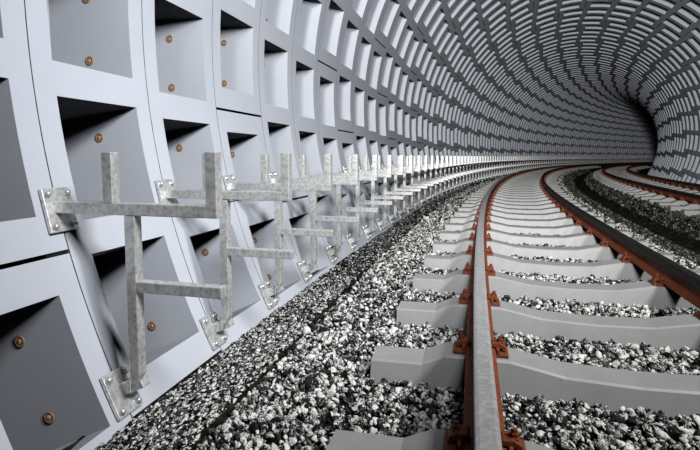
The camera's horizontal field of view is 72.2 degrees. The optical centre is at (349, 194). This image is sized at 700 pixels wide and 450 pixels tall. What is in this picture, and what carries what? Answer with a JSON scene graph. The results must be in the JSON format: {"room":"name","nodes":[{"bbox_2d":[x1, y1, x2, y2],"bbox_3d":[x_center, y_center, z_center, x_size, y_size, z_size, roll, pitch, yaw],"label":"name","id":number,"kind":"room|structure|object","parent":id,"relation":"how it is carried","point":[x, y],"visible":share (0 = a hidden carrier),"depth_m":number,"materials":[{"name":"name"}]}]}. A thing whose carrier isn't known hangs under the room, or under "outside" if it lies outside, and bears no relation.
{"room":"underground passage","nodes":[
{"label":"underground passage","id":0,"kind":"room"},
{"bbox_2d":[0,0,657,449],"bbox_3d":[27.455,-5.061,41.699,39.898,6.933,103.314,1,5,13],"label":"wall","id":1,"kind":"structure","parent":0,"point":[161,85],"depth_m":4.22,"materials":[{"name":"grey concrete"}]},
{"bbox_2d":[38,152,226,420],"bbox_3d":[-1.109,0.478,2.494,1.014,1.387,0.180,1,5,14],"label":"bracket","id":2,"kind":"object","parent":1,"relation":"attached to","point":[120,386],"visible":1,"depth_m":2.46,"materials":[{"name":"metal"}]},
{"bbox_2d":[155,153,294,349],"bbox_3d":[-0.874,0.407,3.402,1.014,1.387,0.180,1,5,15],"label":"bracket","id":3,"kind":"object","parent":1,"relation":"attached to","point":[213,328],"visible":0.82,"depth_m":3.37,"materials":[{"name":"metal"}]},
{"bbox_2d":[223,154,333,308],"bbox_3d":[-0.634,0.336,4.309,1.014,1.387,0.180,1,5,15],"label":"bracket","id":4,"kind":"object","parent":1,"relation":"attached to","point":[268,292],"visible":0.83,"depth_m":4.27,"materials":[{"name":"metal"}]},
{"bbox_2d":[269,154,359,282],"bbox_3d":[-0.388,0.265,5.214,1.014,1.387,0.180,1,5,15],"label":"bracket","id":5,"kind":"object","parent":1,"relation":"attached to","point":[305,269],"visible":0.83,"depth_m":5.17,"materials":[{"name":"metal"}]},
{"bbox_2d":[306,155,378,263],"bbox_3d":[-0.137,0.195,6.118,1.014,1.387,0.180,1,5,16],"label":"bracket","id":6,"kind":"object","parent":1,"relation":"attached to","point":[330,252],"visible":0.62,"depth_m":6.07,"materials":[{"name":"metal"}]},
{"bbox_2d":[323,155,392,249],"bbox_3d":[0.121,0.124,7.019,1.014,1.387,0.180,1,5,16],"label":"bracket","id":7,"kind":"object","parent":1,"relation":"attached to","point":[351,240],"visible":0.64,"depth_m":6.97,"materials":[{"name":"metal"}]},
{"bbox_2d":[342,155,403,239],"bbox_3d":[0.385,0.054,7.920,1.014,1.387,0.180,1,5,16],"label":"bracket","id":8,"kind":"object","parent":1,"relation":"attached to","point":[366,230],"visible":0.77,"depth_m":7.88,"materials":[{"name":"metal"}]},
{"bbox_2d":[359,155,412,230],"bbox_3d":[0.654,-0.017,8.818,1.014,1.387,0.180,1,5,17],"label":"bracket","id":9,"kind":"object","parent":1,"relation":"attached to","point":[385,192],"visible":0.81,"depth_m":8.78,"materials":[{"name":"metal"}]},
{"bbox_2d":[371,155,420,223],"bbox_3d":[0.929,-0.087,9.715,1.014,1.387,0.180,1,5,17],"label":"bracket","id":10,"kind":"object","parent":1,"relation":"attached to","point":[418,169],"visible":0.63,"depth_m":9.66,"materials":[{"name":"metal"}]},
{"bbox_2d":[382,155,427,217],"bbox_3d":[1.210,-0.157,10.610,1.014,1.387,0.180,1,5,17],"label":"bracket","id":11,"kind":"object","parent":1,"relation":"attached to","point":[425,156],"visible":0.64,"depth_m":10.56,"materials":[{"name":"metal"}]},
{"bbox_2d":[392,156,433,213],"bbox_3d":[1.496,-0.226,11.503,1.014,1.387,0.180,1,5,18],"label":"bracket","id":12,"kind":"object","parent":1,"relation":"attached to","point":[407,157],"visible":0.71,"depth_m":11.46,"materials":[{"name":"metal"}]},
{"bbox_2d":[413,156,438,209],"bbox_3d":[1.789,-0.296,12.395,1.014,1.387,0.180,1,5,18],"label":"bracket","id":13,"kind":"object","parent":1,"relation":"attached to","point":[414,157],"visible":0.62,"depth_m":12.34,"materials":[{"name":"metal"}]},
{"bbox_2d":[416,156,443,205],"bbox_3d":[2.087,-0.366,13.284,1.014,1.387,0.180,2,5,19],"label":"bracket","id":14,"kind":"object","parent":1,"relation":"attached to","point":[442,157],"visible":0.54,"depth_m":13.23,"materials":[{"name":"metal"}]},
{"bbox_2d":[426,156,447,202],"bbox_3d":[2.391,-0.435,14.171,1.014,1.387,0.180,2,5,19],"label":"bracket","id":15,"kind":"object","parent":1,"relation":"attached to","point":[446,165],"visible":0.55,"depth_m":14.12,"materials":[{"name":"metal"}]},
{"bbox_2d":[422,156,452,199],"bbox_3d":[2.700,-0.504,15.057,1.014,1.387,0.180,2,5,19],"label":"bracket","id":16,"kind":"object","parent":1,"relation":"attached to","point":[450,164],"visible":0.54,"depth_m":15.00,"materials":[{"name":"metal"}]},
{"bbox_2d":[436,156,455,196],"bbox_3d":[3.015,-0.573,15.940,1.014,1.387,0.180,2,5,20],"label":"bracket","id":17,"kind":"object","parent":1,"relation":"attached to","point":[454,164],"visible":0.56,"depth_m":15.89,"materials":[{"name":"metal"}]},
{"bbox_2d":[433,156,459,195],"bbox_3d":[3.336,-0.642,16.822,1.014,1.387,0.180,2,5,20],"label":"bracket","id":18,"kind":"object","parent":1,"relation":"attached to","point":[458,163],"visible":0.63,"depth_m":16.77,"materials":[{"name":"metal"}]},
{"bbox_2d":[435,156,462,192],"bbox_3d":[3.663,-0.711,17.701,1.014,1.387,0.180,2,5,20],"label":"bracket","id":19,"kind":"object","parent":1,"relation":"attached to","point":[461,163],"visible":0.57,"depth_m":17.66,"materials":[{"name":"metal"}]},
{"bbox_2d":[440,156,466,191],"bbox_3d":[3.995,-0.779,18.578,1.014,1.387,0.180,2,5,21],"label":"bracket","id":20,"kind":"object","parent":1,"relation":"attached to","point":[450,188],"visible":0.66,"depth_m":18.54,"materials":[{"name":"metal"}]},
{"bbox_2d":[444,156,469,189],"bbox_3d":[4.333,-0.848,19.454,1.014,1.387,0.180,2,5,21],"label":"bracket","id":21,"kind":"object","parent":1,"relation":"attached to","point":[468,162],"visible":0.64,"depth_m":19.40,"materials":[{"name":"metal"}]},
{"bbox_2d":[448,156,472,188],"bbox_3d":[4.677,-0.916,20.327,1.014,1.387,0.180,2,5,22],"label":"bracket","id":22,"kind":"object","parent":1,"relation":"attached to","point":[471,162],"visible":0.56,"depth_m":20.29,"materials":[{"name":"metal"}]},
{"bbox_2d":[452,156,475,187],"bbox_3d":[5.026,-0.984,21.197,1.014,1.387,0.180,2,5,22],"label":"bracket","id":23,"kind":"object","parent":1,"relation":"attached to","point":[460,156],"visible":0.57,"depth_m":21.16,"materials":[{"name":"metal"}]},
{"bbox_2d":[456,156,477,185],"bbox_3d":[5.380,-1.052,22.066,1.014,1.387,0.180,2,5,22],"label":"bracket","id":24,"kind":"object","parent":1,"relation":"attached to","point":[464,156],"visible":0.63,"depth_m":22.03,"materials":[{"name":"metal"}]},
{"bbox_2d":[463,156,483,182],"bbox_3d":[6.107,-1.187,23.796,1.014,1.387,0.180,2,5,23],"label":"bracket","id":25,"kind":"object","parent":1,"relation":"attached to","point":[482,161],"visible":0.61,"depth_m":23.75,"materials":[{"name":"metal"}]},
{"bbox_2d":[467,156,480,184],"bbox_3d":[5.741,-1.120,22.932,1.014,1.387,0.180,2,5,23],"label":"bracket","id":26,"kind":"object","parent":1,"relation":"attached to","point":[467,156],"visible":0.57,"depth_m":22.90,"materials":[{"name":"metal"}]},
{"bbox_2d":[473,156,485,182],"bbox_3d":[6.478,-1.254,24.657,1.014,1.387,0.180,2,5,23],"label":"bracket","id":27,"kind":"object","parent":1,"relation":"attached to","point":[473,156],"visible":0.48,"depth_m":24.63,"materials":[{"name":"metal"}]},
{"bbox_2d":[476,156,488,181],"bbox_3d":[6.856,-1.322,25.517,1.014,1.387,0.180,2,5,24],"label":"bracket","id":28,"kind":"object","parent":1,"relation":"attached to","point":[476,156],"visible":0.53,"depth_m":25.48,"materials":[{"name":"metal"}]},
{"bbox_2d":[479,156,490,180],"bbox_3d":[7.238,-1.389,26.373,1.014,1.387,0.180,2,5,24],"label":"bracket","id":29,"kind":"object","parent":1,"relation":"attached to","point":[479,156],"visible":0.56,"depth_m":26.33,"materials":[{"name":"metal"}]},
{"bbox_2d":[478,156,495,179],"bbox_3d":[8.020,-1.522,28.079,1.014,1.387,0.180,2,5,25],"label":"bracket","id":30,"kind":"object","parent":1,"relation":"attached to","point":[484,156],"visible":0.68,"depth_m":28.06,"materials":[{"name":"metal"}]},
{"bbox_2d":[482,156,493,179],"bbox_3d":[7.626,-1.455,27.227,1.014,1.387,0.180,2,5,24],"label":"bracket","id":31,"kind":"object","parent":1,"relation":"attached to","point":[493,156],"visible":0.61,"depth_m":27.17,"materials":[{"name":"metal"}]},
{"bbox_2d":[481,156,497,177],"bbox_3d":[8.419,-1.588,28.928,1.014,1.387,0.180,2,5,25],"label":"bracket","id":32,"kind":"object","parent":1,"relation":"attached to","point":[487,156],"visible":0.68,"depth_m":28.89,"materials":[{"name":"metal"}]},
{"bbox_2d":[490,156,500,178],"bbox_3d":[8.823,-1.655,29.775,1.014,1.387,0.180,2,5,26],"label":"bracket","id":33,"kind":"object","parent":1,"relation":"attached to","point":[500,156],"visible":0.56,"depth_m":29.72,"materials":[{"name":"metal"}]},
{"bbox_2d":[489,156,504,176],"bbox_3d":[9.649,-1.786,31.460,1.014,1.387,0.180,2,5,26],"label":"bracket","id":34,"kind":"object","parent":1,"relation":"attached to","point":[504,156],"visible":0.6,"depth_m":31.41,"materials":[{"name":"metal"}]},
{"bbox_2d":[500,156,513,174],"bbox_3d":[11.365,-2.047,34.798,1.014,1.387,0.180,2,5,28],"label":"bracket","id":35,"kind":"object","parent":1,"relation":"attached to","point":[505,156],"visible":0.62,"depth_m":34.76,"materials":[{"name":"metal"}]},
{"bbox_2d":[62,165,699,449],"bbox_3d":[30.752,-1.848,40.786,44.736,0.282,102.560,1,5,13],"label":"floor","id":36,"kind":"structure","parent":0,"point":[681,239],"depth_m":3.23,"materials":[{"name":"grey gravel"}]},
{"bbox_2d":[94,176,501,449],"bbox_3d":[7.401,-0.515,23.840,2.512,0.252,48.376,2,5,23],"label":"gravel","id":37,"kind":"object","parent":36,"relation":"on","point":[173,410],"visible":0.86,"depth_m":3.15,"materials":[{"name":"gravel"}]},
{"bbox_2d":[196,169,699,449],"bbox_3d":[10.249,-0.558,22.899,11.672,0.359,47.463,1,5,13],"label":"ballast","id":38,"kind":"object","parent":36,"relation":"on","point":[664,432],"visible":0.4,"depth_m":2.70,"materials":[{"name":"gravel"}]},
{"bbox_2d":[326,420,554,449],"bbox_3d":[1.206,0.997,1.531,2.650,0.332,0.300,1,5,14],"label":"sleeper","id":39,"kind":"object","parent":38,"relation":"on","point":[452,438],"visible":0.97,"depth_m":1.80,"materials":[{"name":"grey concrete"}]},
{"bbox_2d":[473,189,568,196],"bbox_3d":[5.035,0.004,14.230,2.650,0.332,0.300,2,5,19],"label":"sleeper","id":40,"kind":"object","parent":38,"relation":"on","point":[500,192],"visible":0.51,"depth_m":14.16,"materials":[{"name":"grey concrete"}]},
{"bbox_2d":[476,186,565,194],"bbox_3d":[5.332,-0.061,15.064,2.650,0.332,0.300,2,5,20],"label":"sleeper","id":41,"kind":"object","parent":38,"relation":"on","point":[501,190],"visible":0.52,"depth_m":14.98,"materials":[{"name":"grey concrete"}]},
{"bbox_2d":[471,190,571,199],"bbox_3d":[4.743,0.069,13.395,2.650,0.332,0.300,2,5,19],"label":"sleeper","id":42,"kind":"object","parent":38,"relation":"on","point":[495,191],"visible":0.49,"depth_m":13.32,"materials":[{"name":"grey concrete"}]},
{"bbox_2d":[479,185,563,191],"bbox_3d":[5.634,-0.126,15.895,2.650,0.332,0.300,2,5,20],"label":"sleeper","id":43,"kind":"object","parent":38,"relation":"on","point":[500,187],"visible":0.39,"depth_m":15.82,"materials":[{"name":"grey concrete"}]},
{"bbox_2d":[468,192,575,202],"bbox_3d":[4.456,0.135,12.558,2.650,0.332,0.300,2,5,19],"label":"sleeper","id":44,"kind":"object","parent":38,"relation":"on","point":[546,197],"visible":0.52,"depth_m":12.52,"materials":[{"name":"grey concrete"}]},
{"bbox_2d":[465,195,580,205],"bbox_3d":[4.175,0.200,11.720,2.650,0.332,0.300,1,5,18],"label":"sleeper","id":45,"kind":"object","parent":38,"relation":"on","point":[549,200],"visible":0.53,"depth_m":11.66,"materials":[{"name":"grey concrete"}]},
{"bbox_2d":[462,198,586,210],"bbox_3d":[3.899,0.266,10.879,2.650,0.332,0.300,1,5,18],"label":"sleeper","id":46,"kind":"object","parent":38,"relation":"on","point":[552,204],"visible":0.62,"depth_m":10.80,"materials":[{"name":"grey concrete"}]},
{"bbox_2d":[458,201,594,215],"bbox_3d":[3.628,0.332,10.037,2.650,0.332,0.300,1,5,18],"label":"sleeper","id":47,"kind":"object","parent":38,"relation":"on","point":[556,208],"visible":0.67,"depth_m":9.96,"materials":[{"name":"grey concrete"}]},
{"bbox_2d":[454,205,603,221],"bbox_3d":[3.362,0.398,9.193,2.650,0.332,0.300,1,5,17],"label":"sleeper","id":48,"kind":"object","parent":38,"relation":"on","point":[553,215],"visible":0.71,"depth_m":9.13,"materials":[{"name":"grey concrete"}]},
{"bbox_2d":[450,210,614,228],"bbox_3d":[3.101,0.464,8.348,2.650,0.332,0.300,1,5,17],"label":"sleeper","id":49,"kind":"object","parent":38,"relation":"on","point":[568,219],"visible":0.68,"depth_m":8.28,"materials":[{"name":"grey concrete"}]},
{"bbox_2d":[370,332,699,419],"bbox_3d":[1.424,0.930,2.388,2.650,0.332,0.300,1,5,14],"label":"sleeper","id":50,"kind":"object","parent":38,"relation":"on","point":[525,374],"visible":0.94,"depth_m":2.42,"materials":[{"name":"grey concrete"}]},
{"bbox_2d":[445,216,628,235],"bbox_3d":[2.846,0.530,7.501,2.650,0.332,0.300,1,5,17],"label":"sleeper","id":51,"kind":"object","parent":38,"relation":"on","point":[575,228],"visible":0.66,"depth_m":7.44,"materials":[{"name":"grey concrete"}]},
{"bbox_2d":[517,174,556,177],"bbox_3d":[9.656,-0.891,25.719,2.650,0.326,0.300,2,5,24],"label":"sleeper","id":52,"kind":"object","parent":38,"relation":"on","point":[517,174],"visible":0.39,"depth_m":25.55,"materials":[{"name":"grey concrete"}]},
{"bbox_2d":[439,223,647,246],"bbox_3d":[2.596,0.596,6.653,2.650,0.332,0.300,1,5,16],"label":"sleeper","id":53,"kind":"object","parent":38,"relation":"on","point":[587,238],"visible":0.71,"depth_m":6.59,"materials":[{"name":"grey concrete"}]},
{"bbox_2d":[396,289,699,352],"bbox_3d":[1.648,0.863,3.244,2.650,0.332,0.300,1,5,15],"label":"sleeper","id":54,"kind":"object","parent":38,"relation":"on","point":[676,332],"visible":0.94,"depth_m":3.23,"materials":[{"name":"grey concrete"}]},
{"bbox_2d":[433,232,672,260],"bbox_3d":[2.351,0.663,5.803,2.650,0.332,0.300,1,5,16],"label":"sleeper","id":55,"kind":"object","parent":38,"relation":"on","point":[602,251],"visible":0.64,"depth_m":5.74,"materials":[{"name":"grey concrete"}]},
{"bbox_2d":[413,262,699,310],"bbox_3d":[1.877,0.796,4.098,2.650,0.332,0.300,1,5,15],"label":"sleeper","id":56,"kind":"object","parent":38,"relation":"on","point":[652,292],"visible":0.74,"depth_m":4.04,"materials":[{"name":"grey concrete"}]},
{"bbox_2d":[424,245,699,281],"bbox_3d":[2.111,0.729,4.951,2.650,0.332,0.300,1,5,15],"label":"sleeper","id":57,"kind":"object","parent":38,"relation":"on","point":[620,268],"visible":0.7,"depth_m":4.89,"materials":[{"name":"grey concrete"}]},
{"bbox_2d":[481,184,561,190],"bbox_3d":[5.941,-0.188,16.725,2.650,0.326,0.300,2,5,20],"label":"sleeper","id":58,"kind":"object","parent":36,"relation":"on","point":[500,184],"visible":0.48,"depth_m":16.62,"materials":[{"name":"grey concrete"}]},
{"bbox_2d":[463,162,634,449],"bbox_3d":[28.559,-2.228,40.499,36.753,0.170,100.292,1,5,13],"label":"steel rail","id":59,"kind":"object","parent":58,"relation":"on","point":[483,411],"visible":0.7,"depth_m":2.16,"materials":[{"name":"grey metal"}]},
{"bbox_2d":[541,162,699,308],"bbox_3d":[29.723,-2.169,39.733,36.373,0.170,99.252,1,5,13],"label":"steel rail","id":60,"kind":"object","parent":58,"relation":"on","point":[681,280],"visible":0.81,"depth_m":4.58,"materials":[{"name":"brown metal"}]},
{"bbox_2d":[483,182,560,188],"bbox_3d":[6.253,-0.253,17.553,2.650,0.326,0.300,2,5,21],"label":"sleeper","id":61,"kind":"object","parent":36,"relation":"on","point":[502,182],"visible":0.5,"depth_m":17.45,"materials":[{"name":"grey concrete"}]},
{"bbox_2d":[486,182,558,186],"bbox_3d":[6.571,-0.317,18.379,2.650,0.326,0.300,2,5,21],"label":"sleeper","id":62,"kind":"object","parent":36,"relation":"on","point":[504,183],"visible":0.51,"depth_m":18.27,"materials":[{"name":"grey concrete"}]},
{"bbox_2d":[488,180,557,185],"bbox_3d":[6.894,-0.381,19.203,2.650,0.326,0.300,2,5,21],"label":"sleeper","id":63,"kind":"object","parent":36,"relation":"on","point":[505,180],"visible":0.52,"depth_m":19.10,"materials":[{"name":"grey concrete"}]},
{"bbox_2d":[490,180,557,184],"bbox_3d":[7.221,-0.446,20.024,2.650,0.326,0.300,2,5,22],"label":"sleeper","id":64,"kind":"object","parent":36,"relation":"on","point":[506,180],"visible":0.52,"depth_m":19.87,"materials":[{"name":"grey concrete"}]},
{"bbox_2d":[492,178,556,182],"bbox_3d":[7.554,-0.510,20.844,2.650,0.326,0.300,2,5,22],"label":"sleeper","id":65,"kind":"object","parent":36,"relation":"on","point":[508,178],"visible":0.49,"depth_m":20.71,"materials":[{"name":"grey concrete"}]},
{"bbox_2d":[494,178,556,181],"bbox_3d":[7.892,-0.574,21.662,2.650,0.326,0.300,2,5,22],"label":"sleeper","id":66,"kind":"object","parent":36,"relation":"on","point":[509,178],"visible":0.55,"depth_m":21.54,"materials":[{"name":"grey concrete"}]},
{"bbox_2d":[497,177,554,180],"bbox_3d":[8.235,-0.637,22.478,2.650,0.326,0.300,2,5,23],"label":"sleeper","id":67,"kind":"object","parent":36,"relation":"on","point":[510,177],"visible":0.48,"depth_m":22.38,"materials":[{"name":"grey concrete"}]},
{"bbox_2d":[500,175,556,179],"bbox_3d":[8.935,-0.764,24.102,2.650,0.326,0.300,2,5,24],"label":"sleeper","id":68,"kind":"object","parent":36,"relation":"on","point":[514,175],"visible":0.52,"depth_m":24.06,"materials":[{"name":"grey concrete"}]},
{"bbox_2d":[512,176,556,180],"bbox_3d":[8.582,-0.701,23.291,2.650,0.326,0.300,2,5,23],"label":"sleeper","id":69,"kind":"object","parent":36,"relation":"on","point":[541,176],"visible":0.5,"depth_m":23.16,"materials":[{"name":"grey concrete"}]},
{"bbox_2d":[562,169,699,265],"bbox_3d":[13.427,-0.595,23.893,5.476,0.443,45.985,2,5,26],"label":"ballast","id":70,"kind":"object","parent":36,"relation":"on","point":[570,185],"visible":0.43,"depth_m":10.82,"materials":[{"name":"grey gravel"}]},
{"bbox_2d":[597,176,644,179],"bbox_3d":[13.361,-0.687,23.108,2.650,0.326,0.300,2,5,24],"label":"sleeper","id":71,"kind":"object","parent":70,"relation":"on","point":[607,176],"visible":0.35,"depth_m":22.94,"materials":[{"name":"grey concrete"}]},
{"bbox_2d":[599,178,651,181],"bbox_3d":[12.672,-0.564,21.538,2.650,0.326,0.300,2,5,23],"label":"sleeper","id":72,"kind":"object","parent":70,"relation":"on","point":[610,178],"visible":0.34,"depth_m":21.37,"materials":[{"name":"grey concrete"}]},
{"bbox_2d":[601,178,655,182],"bbox_3d":[12.335,-0.502,20.749,2.650,0.326,0.300,2,5,23],"label":"sleeper","id":73,"kind":"object","parent":70,"relation":"on","point":[613,179],"visible":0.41,"depth_m":20.97,"materials":[{"name":"grey concrete"}]},
{"bbox_2d":[603,179,659,183],"bbox_3d":[12.003,-0.441,19.959,2.650,0.326,0.300,2,5,22],"label":"sleeper","id":74,"kind":"object","parent":70,"relation":"on","point":[615,179],"visible":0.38,"depth_m":19.82,"materials":[{"name":"grey concrete"}]},
{"bbox_2d":[605,180,665,185],"bbox_3d":[11.676,-0.379,19.166,2.650,0.326,0.300,2,5,22],"label":"sleeper","id":75,"kind":"object","parent":70,"relation":"on","point":[617,182],"visible":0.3,"depth_m":19.20,"materials":[{"name":"grey concrete"}]},
{"bbox_2d":[607,181,670,186],"bbox_3d":[11.353,-0.317,18.372,2.650,0.326,0.300,2,5,22],"label":"sleeper","id":76,"kind":"object","parent":70,"relation":"on","point":[621,183],"visible":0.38,"depth_m":18.61,"materials":[{"name":"grey concrete"}]},
{"bbox_2d":[610,182,676,187],"bbox_3d":[11.036,-0.254,17.576,2.650,0.326,0.300,2,5,21],"label":"sleeper","id":77,"kind":"object","parent":70,"relation":"on","point":[625,183],"visible":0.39,"depth_m":17.55,"materials":[{"name":"grey concrete"}]},
{"bbox_2d":[633,190,658,197],"bbox_3d":[9.522,0.056,13.565,2.650,0.332,0.300,2,5,20],"label":"sleeper","id":78,"kind":"object","parent":70,"relation":"on","point":[652,193],"visible":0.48,"depth_m":13.83,"materials":[{"name":"grey concrete"}]},
{"bbox_2d":[613,183,684,189],"bbox_3d":[10.723,-0.192,16.777,2.650,0.326,0.300,2,5,21],"label":"sleeper","id":79,"kind":"object","parent":70,"relation":"on","point":[629,184],"visible":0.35,"depth_m":17.00,"materials":[{"name":"grey concrete"}]},
{"bbox_2d":[639,192,667,199],"bbox_3d":[9.234,0.119,12.758,2.650,0.332,0.300,2,5,19],"label":"sleeper","id":80,"kind":"object","parent":70,"relation":"on","point":[660,195],"visible":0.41,"depth_m":13.01,"materials":[{"name":"grey concrete"}]},
{"bbox_2d":[617,185,691,191],"bbox_3d":[10.415,-0.129,15.977,2.650,0.326,0.300,2,5,21],"label":"sleeper","id":81,"kind":"object","parent":70,"relation":"on","point":[633,187],"visible":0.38,"depth_m":16.15,"materials":[{"name":"grey concrete"}]},
{"bbox_2d":[621,186,699,193],"bbox_3d":[10.113,-0.067,15.175,2.650,0.326,0.300,2,5,20],"label":"sleeper","id":82,"kind":"object","parent":70,"relation":"on","point":[638,189],"visible":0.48,"depth_m":15.37,"materials":[{"name":"grey concrete"}]},
{"bbox_2d":[647,194,677,203],"bbox_3d":[8.952,0.182,11.948,2.650,0.332,0.300,2,5,19],"label":"sleeper","id":83,"kind":"object","parent":70,"relation":"on","point":[669,198],"visible":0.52,"depth_m":12.19,"materials":[{"name":"grey concrete"}]},
{"bbox_2d":[627,188,699,194],"bbox_3d":[9.815,-0.007,14.371,2.650,0.332,0.300,2,5,20],"label":"sleeper","id":84,"kind":"object","parent":70,"relation":"on","point":[645,190],"visible":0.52,"depth_m":14.61,"materials":[{"name":"grey concrete"}]},
{"bbox_2d":[657,197,691,206],"bbox_3d":[8.674,0.246,11.137,2.650,0.332,0.300,2,5,19],"label":"sleeper","id":85,"kind":"object","parent":70,"relation":"on","point":[680,201],"visible":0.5,"depth_m":11.36,"materials":[{"name":"grey concrete"}]},
{"bbox_2d":[667,200,699,210],"bbox_3d":[8.401,0.309,10.324,2.650,0.332,0.300,1,5,18],"label":"sleeper","id":86,"kind":"object","parent":70,"relation":"on","point":[694,205],"visible":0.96,"depth_m":10.57,"materials":[{"name":"grey concrete"}]},
{"bbox_2d":[680,209,699,215],"bbox_3d":[8.133,0.373,9.510,2.650,0.332,0.300,1,5,18],"label":"sleeper","id":87,"kind":"object","parent":70,"relation":"on","point":[683,211],"visible":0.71,"depth_m":9.79,"materials":[{"name":"grey concrete"}]},
{"bbox_2d":[480,0,699,126],"bbox_3d":[30.880,-8.866,39.914,43.292,2.091,101.902,1,5,13],"label":"ceiling","id":88,"kind":"structure","parent":0,"point":[592,84],"depth_m":24.35,"materials":[{"name":"grey concrete"}]},
{"bbox_2d":[629,0,699,183],"bbox_3d":[34.336,-4.755,37.033,37.758,7.585,96.884,1,5,13],"label":"wall","id":89,"kind":"structure","parent":0,"point":[675,115],"depth_m":23.75,"materials":[{"name":"grey concrete"}]},
{"bbox_3d":[7.361,0.565,7.057,2.650,0.332,0.300,1,5,17],"label":"sleeper","id":90,"kind":"object","parent":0,"visible":0},
{"bbox_2d":[602,163,699,203],"bbox_3d":[32.017,-2.051,38.222,35.623,0.170,97.201,1,5,13],"label":"steel rail","id":91,"kind":"object","parent":90,"relation":"on","point":[691,197],"visible":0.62,"depth_m":13.71,"materials":[{"name":"brown metal"}]},
{"bbox_2d":[627,164,699,189],"bbox_3d":[33.171,-1.991,37.462,35.246,0.170,96.169,1,5,13],"label":"steel rail","id":92,"kind":"object","parent":90,"relation":"on","point":[670,181],"visible":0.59,"depth_m":18.62,"materials":[{"name":"brown metal"}]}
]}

